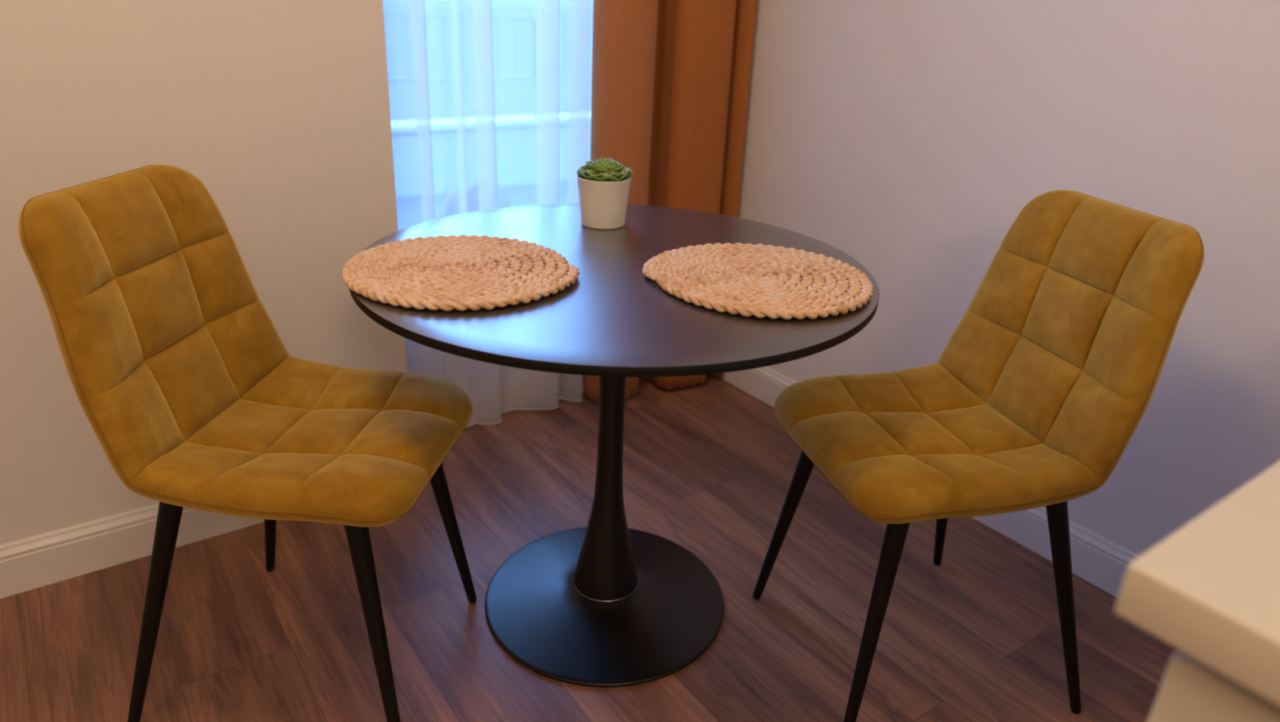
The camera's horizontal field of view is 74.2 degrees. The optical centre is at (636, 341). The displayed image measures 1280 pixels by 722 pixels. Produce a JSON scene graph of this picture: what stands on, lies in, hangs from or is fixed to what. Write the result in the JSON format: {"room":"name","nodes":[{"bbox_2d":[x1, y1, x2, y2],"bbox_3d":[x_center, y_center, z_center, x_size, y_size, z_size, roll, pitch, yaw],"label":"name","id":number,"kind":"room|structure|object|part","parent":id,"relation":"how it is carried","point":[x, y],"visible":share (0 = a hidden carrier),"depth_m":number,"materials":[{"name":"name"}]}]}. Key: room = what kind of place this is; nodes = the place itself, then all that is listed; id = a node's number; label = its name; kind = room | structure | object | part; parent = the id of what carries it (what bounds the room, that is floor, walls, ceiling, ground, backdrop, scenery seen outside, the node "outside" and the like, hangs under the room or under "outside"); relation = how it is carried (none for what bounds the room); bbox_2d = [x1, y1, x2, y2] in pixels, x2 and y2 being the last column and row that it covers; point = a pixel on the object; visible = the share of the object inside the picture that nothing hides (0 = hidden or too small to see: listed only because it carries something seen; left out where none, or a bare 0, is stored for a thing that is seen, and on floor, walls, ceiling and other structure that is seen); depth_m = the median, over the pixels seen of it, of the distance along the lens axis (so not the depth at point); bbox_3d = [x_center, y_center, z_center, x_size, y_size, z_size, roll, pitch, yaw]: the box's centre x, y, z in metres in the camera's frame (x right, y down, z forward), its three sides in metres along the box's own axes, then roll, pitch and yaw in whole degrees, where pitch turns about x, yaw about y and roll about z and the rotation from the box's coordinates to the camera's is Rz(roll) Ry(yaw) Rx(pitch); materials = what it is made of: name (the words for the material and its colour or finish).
{"room":"dining room","nodes":[
{"label":"dining room","id":0,"kind":"room"},
{"bbox_2d":[0,0,407,544],"bbox_3d":[-1.846,-0.602,1.050,2.993,2.680,0.331,-13,27,-34],"label":"wall","id":1,"kind":"structure","parent":0,"point":[280,108],"depth_m":1.70,"materials":[{"name":"paint"}]},
{"bbox_2d":[0,502,264,598],"bbox_3d":[-1.796,0.586,1.385,2.993,0.114,0.016,-13,27,-34],"label":"baseboard","id":2,"kind":"structure","parent":1,"relation":"attached to","point":[34,562],"depth_m":1.81,"materials":[{"name":"paint"}]},
{"bbox_2d":[406,342,520,382],"bbox_3d":[-0.235,-1.028,2.268,1.129,2.680,0.120,-13,27,-34],"label":"wall","id":3,"kind":"structure","parent":0,"point":[415,343],"depth_m":2.44,"materials":[{"name":"paint"}]},
{"bbox_2d":[464,370,584,418],"bbox_3d":[-0.253,0.126,2.676,1.113,0.114,0.016,-13,27,-34],"label":"baseboard","id":4,"kind":"structure","parent":3,"relation":"attached to","point":[502,411],"depth_m":2.59,"materials":[{"name":"paint"}]},
{"bbox_2d":[0,373,1177,721],"bbox_3d":[-0.012,1.314,0.037,4.122,0.060,5.000,-13,27,-34],"label":"floor","id":5,"kind":"structure","parent":0,"point":[709,467],"depth_m":1.76,"materials":[{"name":"brown wood"}]},
{"bbox_2d":[17,164,476,721],"bbox_3d":[-0.600,0.186,1.458,0.563,0.901,0.468,5,22,6],"label":"upholstered dining chair","id":6,"kind":"object","parent":5,"relation":"on","point":[175,362],"visible":1,"depth_m":1.35,"materials":[{"name":"yellow fabric"}]},
{"bbox_3d":[-0.779,-0.042,1.390,0.181,0.443,0.456,5,22,6],"label":"backrest","id":7,"kind":"part","parent":6,"relation":"part of","materials":[{"name":"yellow fabric"}]},
{"bbox_3d":[-0.791,0.443,1.390,0.156,0.462,0.035,-10,25,-28],"label":"leg","id":8,"kind":"part","parent":6,"relation":"part of","materials":[{"name":"black metal"}]},
{"bbox_3d":[-0.746,0.308,1.724,0.156,0.462,0.035,22,29,39],"label":"leg","id":9,"kind":"part","parent":6,"relation":"part of","materials":[{"name":"black metal"}]},
{"bbox_3d":[-0.541,0.165,1.441,0.447,0.100,0.458,5,22,6],"label":"seat","id":10,"kind":"part","parent":6,"relation":"part of","materials":[{"name":"yellow fabric"}]},
{"bbox_3d":[-0.419,0.471,1.364,0.113,0.460,0.035,22,29,39],"label":"leg","id":11,"kind":"part","parent":6,"relation":"part of","materials":[{"name":"black metal"}]},
{"bbox_3d":[-0.377,0.345,1.676,0.113,0.460,0.035,-10,26,-28],"label":"leg","id":12,"kind":"part","parent":6,"relation":"part of","materials":[{"name":"black metal"}]},
{"bbox_2d":[349,203,879,686],"bbox_3d":[-0.052,0.203,1.673,0.924,0.750,0.924,20,28,36],"label":"pedestal table","id":13,"kind":"object","parent":5,"relation":"on","point":[606,602],"visible":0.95,"depth_m":1.64,"materials":[{"name":"black metal"}]},
{"bbox_2d":[341,234,579,311],"bbox_3d":[-0.299,-0.123,1.427,0.378,0.016,0.386,-9,25,-26],"label":"placemat","id":14,"kind":"object","parent":13,"relation":"on","point":[461,273],"visible":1,"depth_m":1.39,"materials":[{"name":"wicker"}]},
{"bbox_2d":[576,157,632,229],"bbox_3d":[-0.068,-0.310,1.752,0.112,0.136,0.117,-13,27,-34],"label":"potted succulent","id":15,"kind":"object","parent":13,"relation":"on","point":[603,184],"visible":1,"depth_m":1.72,"materials":[{"name":"white ceramic"}]},
{"bbox_2d":[642,242,874,319],"bbox_3d":[0.215,-0.112,1.457,0.378,0.016,0.385,-9,25,-26],"label":"placemat","id":16,"kind":"object","parent":13,"relation":"on","point":[759,280],"visible":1,"depth_m":1.42,"materials":[{"name":"wicker"}]},
{"bbox_2d":[752,190,1204,721],"bbox_3d":[0.571,0.201,1.552,0.563,0.901,0.468,-4,23,-15],"label":"upholstered dining chair","id":17,"kind":"object","parent":5,"relation":"on","point":[1056,358],"visible":1,"depth_m":1.46,"materials":[{"name":"yellow fabric"}]},
{"bbox_3d":[0.313,0.353,1.733,0.113,0.460,0.035,11,24,19],"label":"leg","id":18,"kind":"part","parent":17,"relation":"part of","materials":[{"name":"black metal"}]},
{"bbox_3d":[0.400,0.481,1.431,0.035,0.460,0.113,19,27,34],"label":"leg","id":19,"kind":"part","parent":17,"relation":"part of","materials":[{"name":"black metal"}]},
{"bbox_3d":[0.516,0.178,1.527,0.447,0.100,0.458,-4,23,-15],"label":"seat","id":20,"kind":"part","parent":17,"relation":"part of","materials":[{"name":"yellow fabric"}]},
{"bbox_3d":[0.670,0.326,1.838,0.035,0.462,0.156,19,27,34],"label":"leg","id":21,"kind":"part","parent":17,"relation":"part of","materials":[{"name":"black metal"}]},
{"bbox_3d":[0.764,0.463,1.515,0.156,0.462,0.035,11,24,19],"label":"leg","id":22,"kind":"part","parent":17,"relation":"part of","materials":[{"name":"black metal"}]},
{"bbox_3d":[0.765,-0.023,1.514,0.181,0.443,0.456,-4,23,-15],"label":"backrest","id":23,"kind":"part","parent":17,"relation":"part of","materials":[{"name":"yellow fabric"}]},
{"bbox_2d":[1147,648,1279,721],"bbox_3d":[1.049,0.568,0.760,1.309,0.860,0.730,-13,27,-34],"label":"base cabinet","id":24,"kind":"object","parent":5,"relation":"on","point":[1190,690],"visible":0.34,"depth_m":0.50,"materials":[{"name":"paint"}]},
{"bbox_2d":[1114,460,1279,706],"bbox_3d":[1.058,0.151,0.588,1.330,0.038,0.780,-13,27,-34],"label":"countertop","id":25,"kind":"structure","parent":24,"relation":"on","point":[1210,589],"depth_m":0.49,"materials":[{"name":"white stone"}]},
{"bbox_2d":[737,0,1279,555],"bbox_3d":[1.729,-0.319,0.757,0.120,2.680,5.120,-13,27,-34],"label":"wall","id":26,"kind":"structure","parent":0,"point":[908,139],"depth_m":1.85,"materials":[{"name":"paint"}]},
{"bbox_2d":[721,366,1139,597],"bbox_3d":[1.075,0.513,1.881,0.016,0.114,3.000,-13,27,-34],"label":"baseboard","id":27,"kind":"structure","parent":26,"relation":"attached to","point":[1095,558],"depth_m":2.01,"materials":[{"name":"paint"}]},
{"label":"outside","id":28,"kind":"structure","parent":0,"visible":0},
{"bbox_2d":[396,185,532,223],"bbox_3d":[-0.273,-0.531,4.743,8.000,0.080,3.270,-13,27,-34],"label":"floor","id":29,"kind":"structure","parent":28,"point":[531,185],"depth_m":5.25,"materials":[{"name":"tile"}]},
{"bbox_2d":[440,191,457,215],"bbox_3d":[-0.504,-0.228,3.057,0.404,0.621,0.400,3,22,1],"label":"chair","id":30,"kind":"object","parent":29,"relation":"on","point":[452,192],"visible":0.02,"depth_m":2.87,"materials":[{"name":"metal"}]},
{"bbox_2d":[384,13,590,196],"bbox_3d":[-1.055,-1.609,5.703,8.000,1.120,0.240,-13,27,-34],"label":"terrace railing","id":31,"kind":"object","parent":29,"relation":"on","point":[437,13],"visible":0.02,"depth_m":5.63,"materials":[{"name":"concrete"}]},
{"bbox_3d":[-0.084,-2.170,1.654,1.109,0.090,0.130,-13,27,-34],"label":"trim","id":32,"kind":"structure","parent":0,"visible":0},
{"bbox_3d":[-0.085,-2.116,1.674,1.119,0.025,0.185,-13,27,-34],"label":"rail","id":33,"kind":"object","parent":32,"relation":"attached to","visible":0},
{"bbox_2d":[382,0,593,426],"bbox_3d":[-0.316,-0.934,2.091,0.749,2.487,0.087,-13,27,-34],"label":"sheer curtain","id":34,"kind":"object","parent":33,"relation":"hanging from","point":[552,183],"visible":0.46,"depth_m":2.20,"materials":[{"name":"white fabric"}]},
{"bbox_2d":[584,0,756,401],"bbox_3d":[0.109,-1.010,2.321,0.496,2.486,0.165,-13,27,-34],"label":"curtain","id":35,"kind":"object","parent":33,"relation":"hanging from","point":[671,78],"visible":0.45,"depth_m":2.41,"materials":[{"name":"fabric"}]}
]}

